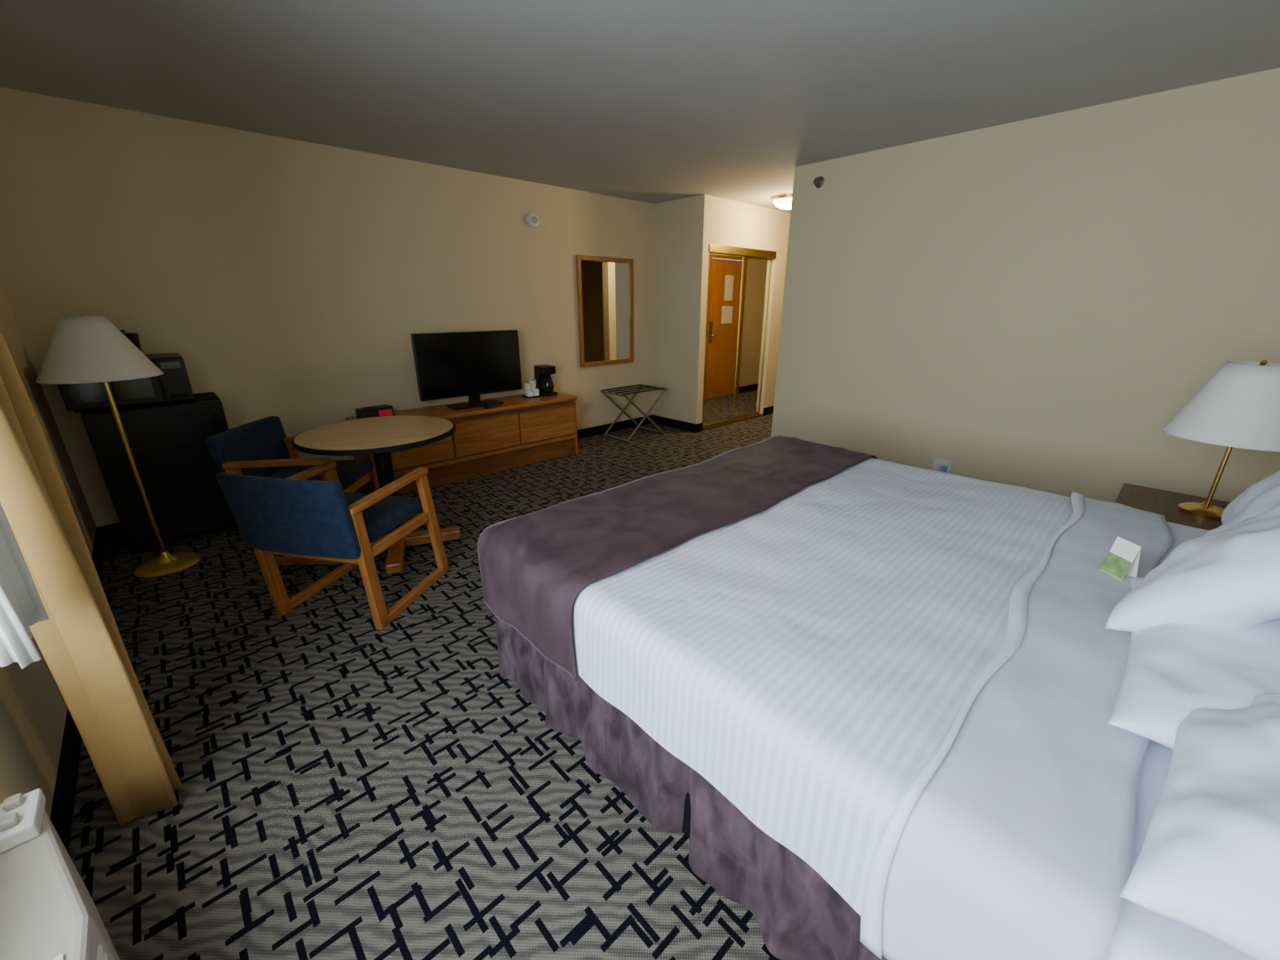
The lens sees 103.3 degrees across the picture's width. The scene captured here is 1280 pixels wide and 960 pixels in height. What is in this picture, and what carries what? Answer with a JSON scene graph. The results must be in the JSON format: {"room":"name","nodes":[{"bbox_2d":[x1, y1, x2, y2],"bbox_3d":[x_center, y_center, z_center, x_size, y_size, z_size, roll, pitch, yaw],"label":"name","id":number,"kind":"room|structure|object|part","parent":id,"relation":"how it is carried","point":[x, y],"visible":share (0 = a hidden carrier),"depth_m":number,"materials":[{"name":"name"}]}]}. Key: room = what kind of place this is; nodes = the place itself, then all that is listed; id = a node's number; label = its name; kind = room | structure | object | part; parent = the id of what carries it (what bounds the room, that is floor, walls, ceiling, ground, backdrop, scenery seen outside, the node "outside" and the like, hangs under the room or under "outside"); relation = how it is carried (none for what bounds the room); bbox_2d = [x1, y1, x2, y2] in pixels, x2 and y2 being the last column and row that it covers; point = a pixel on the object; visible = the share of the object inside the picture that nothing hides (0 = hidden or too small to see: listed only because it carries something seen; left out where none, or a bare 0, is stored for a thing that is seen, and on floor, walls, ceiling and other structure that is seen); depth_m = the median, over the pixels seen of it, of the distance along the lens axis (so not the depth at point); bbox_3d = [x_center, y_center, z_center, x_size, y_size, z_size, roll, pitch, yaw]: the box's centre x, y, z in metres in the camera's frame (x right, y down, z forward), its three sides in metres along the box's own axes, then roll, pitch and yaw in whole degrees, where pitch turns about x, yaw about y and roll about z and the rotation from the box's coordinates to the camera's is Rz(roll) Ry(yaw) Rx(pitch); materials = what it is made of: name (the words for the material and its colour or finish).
{"room":"hotel room","nodes":[
{"label":"hotel room","id":0,"kind":"room"},
{"bbox_2d":[0,280,95,817],"bbox_3d":[-1.657,-0.130,0.978,0.120,2.440,5.160,-17,26,-40],"label":"wall window","id":1,"kind":"structure","parent":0,"point":[33,708],"depth_m":1.53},
{"bbox_2d":[0,788,119,959],"bbox_3d":[-0.814,1.008,0.675,0.193,0.492,1.360,-17,26,-40],"label":"air conditioner","id":2,"kind":"object","parent":1,"relation":"attached to","point":[48,912],"depth_m":0.90,"materials":[{"name":"white plastic"}]},
{"bbox_2d":[49,527,104,853],"bbox_3d":[-1.650,0.944,1.448,0.012,0.100,5.016,-17,26,-40],"label":"baseboard","id":3,"kind":"structure","parent":1,"relation":"attached to","point":[64,796],"depth_m":1.55,"materials":[{"name":"rubber"}]},
{"bbox_2d":[0,87,654,527],"bbox_3d":[-1.698,-1.319,4.370,5.000,2.440,0.120,-17,26,-40],"label":"wall","id":4,"kind":"structure","parent":0,"point":[292,281],"depth_m":3.51,"materials":[{"name":"beige paint"}]},
{"bbox_2d":[526,212,539,228],"bbox_3d":[-0.965,-2.369,4.616,0.130,0.130,0.043,-17,26,-40],"label":"smoke detector","id":5,"kind":"object","parent":4,"relation":"attached to","point":[532,219],"visible":1,"depth_m":4.60,"materials":[{"name":"white plastic"}]},
{"bbox_2d":[532,216,537,223],"bbox_3d":[-0.952,-2.364,4.603,0.060,0.060,0.005,-17,26,-40],"label":"vent","id":6,"kind":"object","parent":5,"relation":"attached to","point":[534,218],"depth_m":4.60,"materials":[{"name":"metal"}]},
{"bbox_2d":[576,255,633,367],"bbox_3d":[-0.354,-1.796,5.439,0.755,1.095,0.029,-17,26,-40],"label":"wall mirror","id":7,"kind":"object","parent":4,"relation":"attached to","point":[604,284],"depth_m":5.42,"materials":[{"name":"brown mirror"}]},
{"bbox_2d":[68,413,780,959],"bbox_3d":[1.281,0.113,4.094,8.320,0.080,5.280,-17,26,-40],"label":"floor","id":8,"kind":"structure","parent":0,"point":[351,788],"depth_m":1.56,"materials":[{"name":"carpet"}]},
{"bbox_2d":[0,328,182,825],"bbox_3d":[-0.784,0.127,0.425,0.195,2.280,2.500,-17,26,-40],"label":"window curtain","id":9,"kind":"object","parent":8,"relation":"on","point":[52,592],"visible":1,"depth_m":1.27,"materials":[{"name":"beige fabric"}]},
{"bbox_2d":[35,313,200,578],"bbox_3d":[-2.694,-0.157,2.671,0.450,1.370,0.450,-17,26,-40],"label":"floor lamp","id":10,"kind":"object","parent":8,"relation":"on","point":[83,348],"visible":1,"depth_m":2.44,"materials":[{"name":"white fabric"}]},
{"bbox_3d":[-2.694,-0.654,2.496,0.450,0.295,0.450,-17,26,-40],"label":"lamp shade","id":11,"kind":"part","parent":10,"relation":"part of","materials":[{"name":"fabric"}]},
{"bbox_2d":[80,392,236,551],"bbox_3d":[-2.910,-0.063,3.176,0.600,0.860,0.425,-17,26,-40],"label":"mini fridge","id":12,"kind":"object","parent":8,"relation":"on","point":[177,467],"visible":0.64,"depth_m":3.00,"materials":[{"name":"black plastic"}]},
{"bbox_2d":[57,352,194,412],"bbox_3d":[-2.970,-0.576,2.941,0.520,0.260,0.388,-17,26,-40],"label":"microwave","id":13,"kind":"object","parent":12,"relation":"on","point":[173,385],"visible":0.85,"depth_m":2.85,"materials":[{"name":"black plastic"}]},
{"bbox_3d":[-2.895,-0.523,2.775,0.390,0.240,0.025,-17,26,-40],"label":"door","id":14,"kind":"part","parent":13,"relation":"part of","materials":[{"name":"black glass"}]},
{"bbox_2d":[119,329,142,351],"bbox_3d":[-2.958,-0.786,2.915,0.132,0.150,0.132,-17,26,-40],"label":"ice bucket","id":15,"kind":"object","parent":13,"relation":"on","point":[133,337],"visible":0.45,"depth_m":2.90,"materials":[{"name":"black plastic"}]},
{"bbox_3d":[-2.958,-0.840,2.896,0.132,0.035,0.132,-17,26,-40],"label":"lid","id":16,"kind":"part","parent":15,"relation":"part of","materials":[{"name":"black plastic"}]},
{"bbox_3d":[-2.706,-0.584,2.947,0.125,0.240,0.020,-17,26,-40],"label":"control panel","id":17,"kind":"part","parent":13,"relation":"part of","materials":[{"name":"black plastic"}]},
{"bbox_3d":[-2.591,-0.338,3.112,0.025,0.180,0.030,-17,26,-40],"label":"handle","id":18,"kind":"part","parent":12,"relation":"part of","materials":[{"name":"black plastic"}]},
{"bbox_2d":[205,416,379,565],"bbox_3d":[-1.966,0.040,3.050,0.682,0.755,0.590,-1,19,-3],"label":"armchair","id":19,"kind":"object","parent":8,"relation":"on","point":[261,447],"visible":0.44,"depth_m":2.94,"materials":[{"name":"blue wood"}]},
{"bbox_3d":[-2.163,0.204,2.807,0.099,0.603,0.035,-1,19,-3],"label":"leg","id":20,"kind":"part","parent":19,"relation":"part of","materials":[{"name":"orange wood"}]},
{"bbox_3d":[-1.946,-0.091,2.719,0.536,0.045,0.050,-1,19,-3],"label":"arm","id":21,"kind":"part","parent":19,"relation":"part of","materials":[{"name":"orange wood"}]},
{"bbox_3d":[-1.981,-0.269,3.227,0.536,0.045,0.050,-1,19,-3],"label":"arm","id":22,"kind":"part","parent":19,"relation":"part of","materials":[{"name":"orange wood"}]},
{"bbox_3d":[-2.198,0.025,3.316,0.099,0.603,0.035,-1,19,-3],"label":"leg","id":23,"kind":"part","parent":19,"relation":"part of","materials":[{"name":"orange wood"}]},
{"bbox_3d":[-1.946,-0.013,3.033,0.470,0.080,0.496,-1,19,-3],"label":"seat","id":24,"kind":"part","parent":19,"relation":"part of","materials":[{"name":"blue fabric"}]},
{"bbox_3d":[-1.674,0.193,2.837,0.133,0.606,0.035,-1,19,-3],"label":"leg","id":25,"kind":"part","parent":19,"relation":"part of","materials":[{"name":"orange wood"}]},
{"bbox_3d":[-1.751,0.049,3.068,0.030,0.060,0.500,-1,19,-3],"label":"rail","id":26,"kind":"part","parent":19,"relation":"part of","materials":[{"name":"orange wood"}]},
{"bbox_3d":[-1.709,0.015,3.345,0.133,0.606,0.035,-1,19,-3],"label":"leg","id":27,"kind":"part","parent":19,"relation":"part of","materials":[{"name":"orange wood"}]},
{"bbox_2d":[215,460,448,630],"bbox_3d":[-1.420,0.244,2.466,0.590,0.755,0.682,4,20,11],"label":"armchair","id":28,"kind":"object","parent":8,"relation":"on","point":[293,516],"visible":1,"depth_m":2.19,"materials":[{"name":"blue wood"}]},
{"bbox_3d":[-1.728,0.366,2.344,0.035,0.603,0.099,4,20,11],"label":"leg","id":29,"kind":"part","parent":28,"relation":"part of","materials":[{"name":"orange wood"}]},
{"bbox_3d":[-1.465,0.320,2.264,0.500,0.060,0.030,4,20,11],"label":"rail","id":30,"kind":"part","parent":28,"relation":"part of","materials":[{"name":"orange wood"}]},
{"bbox_3d":[-1.684,0.005,2.443,0.050,0.045,0.536,4,20,11],"label":"arm","id":31,"kind":"part","parent":28,"relation":"part of","materials":[{"name":"orange wood"}]},
{"bbox_3d":[-1.628,0.207,2.796,0.035,0.606,0.133,4,20,11],"label":"leg","id":32,"kind":"part","parent":28,"relation":"part of","materials":[{"name":"orange wood"}]},
{"bbox_3d":[-1.200,0.403,2.239,0.035,0.603,0.099,4,20,11],"label":"leg","id":33,"kind":"part","parent":28,"relation":"part of","materials":[{"name":"orange wood"}]},
{"bbox_3d":[-1.416,0.185,2.466,0.496,0.080,0.470,4,20,11],"label":"seat","id":34,"kind":"part","parent":28,"relation":"part of","materials":[{"name":"blue fabric"}]},
{"bbox_3d":[-1.155,0.042,2.339,0.050,0.045,0.536,4,20,11],"label":"arm","id":35,"kind":"part","parent":28,"relation":"part of","materials":[{"name":"orange wood"}]},
{"bbox_3d":[-1.154,0.256,2.432,0.030,0.050,0.490,4,20,11],"label":"seat rail","id":36,"kind":"part","parent":28,"relation":"part of","materials":[{"name":"orange wood"}]},
{"bbox_3d":[-1.376,0.189,2.669,0.500,0.060,0.030,4,20,11],"label":"rail","id":37,"kind":"part","parent":28,"relation":"part of","materials":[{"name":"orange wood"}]},
{"bbox_3d":[-1.099,0.244,2.692,0.035,0.606,0.133,4,20,11],"label":"leg","id":38,"kind":"part","parent":28,"relation":"part of","materials":[{"name":"orange wood"}]},
{"bbox_2d":[291,415,460,576],"bbox_3d":[-1.472,0.071,2.969,0.820,0.742,0.820,-7,21,-20],"label":"round table","id":39,"kind":"object","parent":8,"relation":"on","point":[379,436],"visible":0.8,"depth_m":2.82,"materials":[{"name":"laminate"}]},
{"bbox_2d":[345,392,577,495],"bbox_3d":[-1.447,-0.375,4.497,1.900,0.575,0.473,-17,26,-40],"label":"dresser","id":40,"kind":"object","parent":8,"relation":"on","point":[520,431],"visible":0.62,"depth_m":4.37,"materials":[{"name":"orange wood"}]},
{"bbox_3d":[-2.134,-0.150,3.908,0.025,0.540,0.444,-17,26,-40],"label":"panel","id":41,"kind":"part","parent":40,"relation":"part of","materials":[{"name":"orange wood"}]},
{"bbox_2d":[355,404,395,418],"bbox_3d":[-2.037,-0.520,3.904,0.137,0.089,0.240,16,25,38],"label":"clock radio","id":42,"kind":"object","parent":40,"relation":"on","point":[383,410],"visible":0.94,"depth_m":3.86,"materials":[{"name":"black plastic"}]},
{"bbox_3d":[-1.744,-0.249,3.926,0.600,0.285,0.025,-17,26,-40],"label":"drawer","id":43,"kind":"part","parent":40,"relation":"part of","materials":[{"name":"orange wood"}]},
{"bbox_2d":[410,329,522,409],"bbox_3d":[-1.437,-0.944,4.318,0.910,0.615,0.210,-16,25,-39],"label":"television","id":44,"kind":"object","parent":40,"relation":"on","point":[473,364],"visible":1,"depth_m":4.26,"materials":[{"name":"black plastic"}]},
{"bbox_3d":[-1.309,-0.228,4.394,1.840,0.035,0.025,-17,26,-40],"label":"rail","id":45,"kind":"part","parent":40,"relation":"part of","materials":[{"name":"orange wood"}]},
{"bbox_3d":[-1.299,-0.388,4.323,0.600,0.285,0.025,-17,26,-40],"label":"drawer","id":46,"kind":"part","parent":40,"relation":"part of","materials":[{"name":"orange wood"}]},
{"bbox_2d":[483,403,499,408],"bbox_3d":[-1.266,-0.631,4.329,0.044,0.018,0.150,9,21,25],"label":"remote control","id":47,"kind":"object","parent":40,"relation":"on","point":[494,404],"visible":1,"depth_m":4.30,"materials":[{"name":"black plastic"}]},
{"bbox_2d":[521,379,540,398],"bbox_3d":[-1.032,-0.863,4.789,0.144,0.152,0.120,-17,26,-40],"label":"condiment caddy","id":48,"kind":"object","parent":40,"relation":"on","point":[531,390],"visible":1,"depth_m":4.76,"materials":[{"name":"white paper"}]},
{"bbox_2d":[523,382,531,396],"bbox_3d":[-1.055,-0.852,4.769,0.078,0.120,0.078,-17,26,-40],"label":"cup","id":49,"kind":"object","parent":48,"relation":"on","point":[527,386],"depth_m":4.74,"materials":[{"name":"white paper"}]},
{"bbox_2d":[521,395,540,398],"bbox_3d":[-1.033,-0.797,4.811,0.140,0.012,0.120,-17,26,-40],"label":"tray","id":50,"kind":"object","parent":48,"relation":"on","point":[527,396],"depth_m":4.76,"materials":[{"name":"black plastic"}]},
{"bbox_2d":[528,379,536,391],"bbox_3d":[-1.018,-0.880,4.819,0.078,0.140,0.078,-17,26,-40],"label":"cup","id":51,"kind":"object","parent":48,"relation":"on","point":[532,382],"depth_m":4.78,"materials":[{"name":"white paper"}]},
{"bbox_2d":[534,364,557,396],"bbox_3d":[-0.901,-0.960,4.878,0.150,0.275,0.230,-13,23,-33],"label":"coffee maker","id":52,"kind":"object","parent":40,"relation":"on","point":[544,382],"visible":0.93,"depth_m":4.83,"materials":[{"name":"black plastic"}]},
{"bbox_3d":[-0.854,-0.527,4.721,0.600,0.285,0.025,-17,26,-40],"label":"drawer","id":53,"kind":"part","parent":40,"relation":"part of","materials":[{"name":"orange wood"}]},
{"bbox_3d":[-0.779,-0.574,5.117,0.025,0.540,0.444,-17,26,-40],"label":"panel","id":54,"kind":"part","parent":40,"relation":"part of","materials":[{"name":"orange wood"}]},
{"bbox_2d":[600,384,667,442],"bbox_3d":[-0.064,-0.756,5.667,0.624,0.516,0.427,-17,26,-40],"label":"luggage rack","id":55,"kind":"object","parent":8,"relation":"on","point":[645,387],"visible":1,"depth_m":5.60,"materials":[{"name":"metal"}]},
{"bbox_3d":[-0.281,-0.918,5.391,0.024,0.023,0.420,-17,26,-40],"label":"rail","id":56,"kind":"part","parent":55,"relation":"part of","materials":[{"name":"metal"}]},
{"bbox_3d":[-0.259,-0.462,5.572,0.024,0.023,0.420,-17,26,-40],"label":"rail","id":57,"kind":"part","parent":55,"relation":"part of","materials":[{"name":"metal"}]},
{"bbox_3d":[0.133,-0.584,5.922,0.024,0.023,0.420,-17,26,-40],"label":"rail","id":58,"kind":"part","parent":55,"relation":"part of","materials":[{"name":"metal"}]},
{"bbox_3d":[0.155,-1.054,5.780,0.024,0.023,0.420,-17,26,-40],"label":"rail","id":59,"kind":"part","parent":55,"relation":"part of","materials":[{"name":"metal"}]},
{"bbox_2d":[702,413,762,431],"bbox_3d":[1.147,-0.737,6.367,1.258,0.022,0.090,-17,26,-40],"label":"track","id":60,"kind":"object","parent":8,"relation":"on","point":[757,414],"visible":0.6,"depth_m":6.38,"materials":[{"name":"gold metal"}]},
{"bbox_2d":[477,435,1256,959],"bbox_3d":[0.837,0.483,1.899,2.097,0.674,2.108,-17,26,-40],"label":"bed","id":61,"kind":"object","parent":8,"relation":"on","point":[872,700],"visible":0.91,"depth_m":1.21,"materials":[{"name":"fabric"}]},
{"bbox_2d":[1099,536,1141,580],"bbox_3d":[1.427,0.231,1.497,0.044,0.110,0.070,-1,19,-3],"label":"tent card","id":62,"kind":"object","parent":61,"relation":"on","point":[1123,558],"visible":0.92,"depth_m":1.49,"materials":[{"name":"paper"}]},
{"bbox_2d":[1099,552,1131,580],"bbox_3d":[1.411,0.254,1.504,0.012,0.058,0.070,-1,19,-3],"label":"print","id":63,"kind":"object","parent":62,"relation":"attached to","point":[1116,564],"depth_m":1.50},
{"bbox_2d":[1103,504,1279,631],"bbox_3d":[1.526,0.177,1.174,0.797,0.438,0.408,-12,23,-30],"label":"pillow","id":64,"kind":"object","parent":61,"relation":"on","point":[1228,576],"visible":0.92,"depth_m":1.08,"materials":[{"name":"white fabric"}]},
{"bbox_2d":[1107,576,1279,749],"bbox_3d":[1.282,0.395,1.000,0.488,0.167,0.740,18,26,42],"label":"pillow","id":65,"kind":"object","parent":61,"relation":"on","point":[1172,670],"visible":0.55,"depth_m":0.96,"materials":[{"name":"white fabric"}]},
{"bbox_2d":[1119,693,1279,959],"bbox_3d":[0.968,0.452,0.647,0.607,0.267,0.414,-15,24,-37],"label":"pillow","id":66,"kind":"object","parent":65,"relation":"on","point":[1208,861],"visible":0.89,"depth_m":0.63,"materials":[{"name":"white fabric"}]},
{"bbox_2d":[1217,470,1279,527],"bbox_3d":[1.956,0.067,1.502,0.670,0.381,0.277,-14,24,-35],"label":"pillow","id":67,"kind":"object","parent":61,"relation":"on","point":[1263,495],"visible":0.43,"depth_m":1.55,"materials":[{"name":"white fabric"}]},
{"bbox_2d":[1115,483,1230,530],"bbox_3d":[2.358,0.411,2.229,0.510,0.590,0.538,-17,26,-40],"label":"nightstand","id":68,"kind":"object","parent":8,"relation":"on","point":[1166,503],"visible":0.17,"depth_m":2.23,"materials":[{"name":"brown wood"}]},
{"bbox_2d":[1161,360,1279,519],"bbox_3d":[2.361,-0.159,2.018,0.410,0.625,0.410,-17,26,-40],"label":"table lamp","id":69,"kind":"object","parent":68,"relation":"on","point":[1238,406],"visible":0.98,"depth_m":1.91,"materials":[{"name":"white fabric"}]},
{"bbox_3d":[2.374,-0.038,2.073,0.014,0.300,0.013,-17,26,-40],"label":"stem","id":70,"kind":"part","parent":69,"relation":"part of","materials":[{"name":"gold metal"}]},
{"bbox_3d":[2.348,-0.030,2.050,0.014,0.300,0.013,-17,26,-40],"label":"stem","id":71,"kind":"part","parent":69,"relation":"part of","materials":[{"name":"gold metal"}]},
{"bbox_3d":[2.361,-0.303,1.968,0.410,0.290,0.410,-17,26,-40],"label":"lamp shade","id":72,"kind":"part","parent":69,"relation":"part of","materials":[{"name":"fabric"}]},
{"bbox_2d":[0,0,1279,212],"bbox_3d":[1.281,-2.265,3.261,8.320,0.080,5.280,-17,26,-40],"label":"ceiling","id":73,"kind":"structure","parent":0,"point":[652,101],"depth_m":2.37,"materials":[{"name":"paint"}]},
{"bbox_2d":[772,193,791,209],"bbox_3d":[1.529,-2.844,5.202,0.340,0.110,0.340,-17,26,-40],"label":"ceiling light","id":74,"kind":"object","parent":73,"relation":"attached to","point":[784,201],"depth_m":5.11,"materials":[{"name":"white glass"}]},
{"bbox_2d":[652,194,791,423],"bbox_3d":[1.525,-2.164,6.786,3.200,2.440,0.830,-17,26,-40],"label":"wall","id":75,"kind":"structure","parent":0,"point":[684,228],"depth_m":5.68,"materials":[{"name":"beige paint"}]},
{"bbox_2d":[96,406,773,541],"bbox_3d":[-0.202,-0.490,5.545,8.080,0.100,0.722,-17,26,-40],"label":"baseboard","id":76,"kind":"structure","parent":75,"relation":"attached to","point":[114,531],"depth_m":5.88,"materials":[{"name":"rubber"}]},
{"bbox_2d":[702,254,743,425],"bbox_3d":[0.941,-1.573,5.840,0.605,1.850,0.012,-17,26,-40],"label":"mirror","id":77,"kind":"object","parent":75,"relation":"attached to","point":[724,272],"visible":0.93,"depth_m":5.81,"materials":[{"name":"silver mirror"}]},
{"bbox_2d":[702,243,776,428],"bbox_3d":[1.151,-1.680,6.033,1.258,1.974,0.100,-17,26,-40],"label":"mirror door","id":78,"kind":"structure","parent":75,"relation":"in","point":[743,252],"depth_m":5.88,"materials":[{"name":"gold metal"}]},
{"bbox_3d":[0.941,-1.571,5.840,0.645,1.895,0.028,-17,26,-40],"label":"panel frame","id":79,"kind":"part","parent":78,"relation":"part of","materials":[{"name":"gold metal"}]},
{"bbox_3d":[1.360,-1.718,6.260,0.635,1.895,0.028,-17,26,-40],"label":"panel frame","id":80,"kind":"part","parent":78,"relation":"part of","materials":[{"name":"gold metal"}]},
{"bbox_2d":[734,257,770,416],"bbox_3d":[1.360,-1.720,6.259,0.595,1.850,0.012,-17,26,-40],"label":"mirror","id":81,"kind":"object","parent":75,"relation":"attached to","point":[756,276],"visible":0.79,"depth_m":6.25,"materials":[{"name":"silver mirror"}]},
{"bbox_2d":[770,67,1279,502],"bbox_3d":[3.591,-1.366,4.505,3.520,2.440,3.140,-17,26,-40],"label":"wall","id":82,"kind":"structure","parent":0,"point":[1030,303],"depth_m":3.12,"materials":[{"name":"beige paint"}]},
{"bbox_2d":[813,176,823,188],"bbox_3d":[1.373,-2.301,3.909,0.051,0.080,0.080,-17,26,-40],"label":"sprinkler","id":83,"kind":"object","parent":82,"relation":"attached to","point":[819,181],"visible":1,"depth_m":3.90,"materials":[{"name":"metal"}]},
{"bbox_2d":[931,457,951,473],"bbox_3d":[2.223,-0.091,3.741,0.035,0.120,0.120,-17,26,-40],"label":"wall outlet","id":84,"kind":"object","parent":82,"relation":"attached to","point":[940,465],"visible":0.84,"depth_m":3.74,"materials":[{"name":"white plastic"}]}
]}

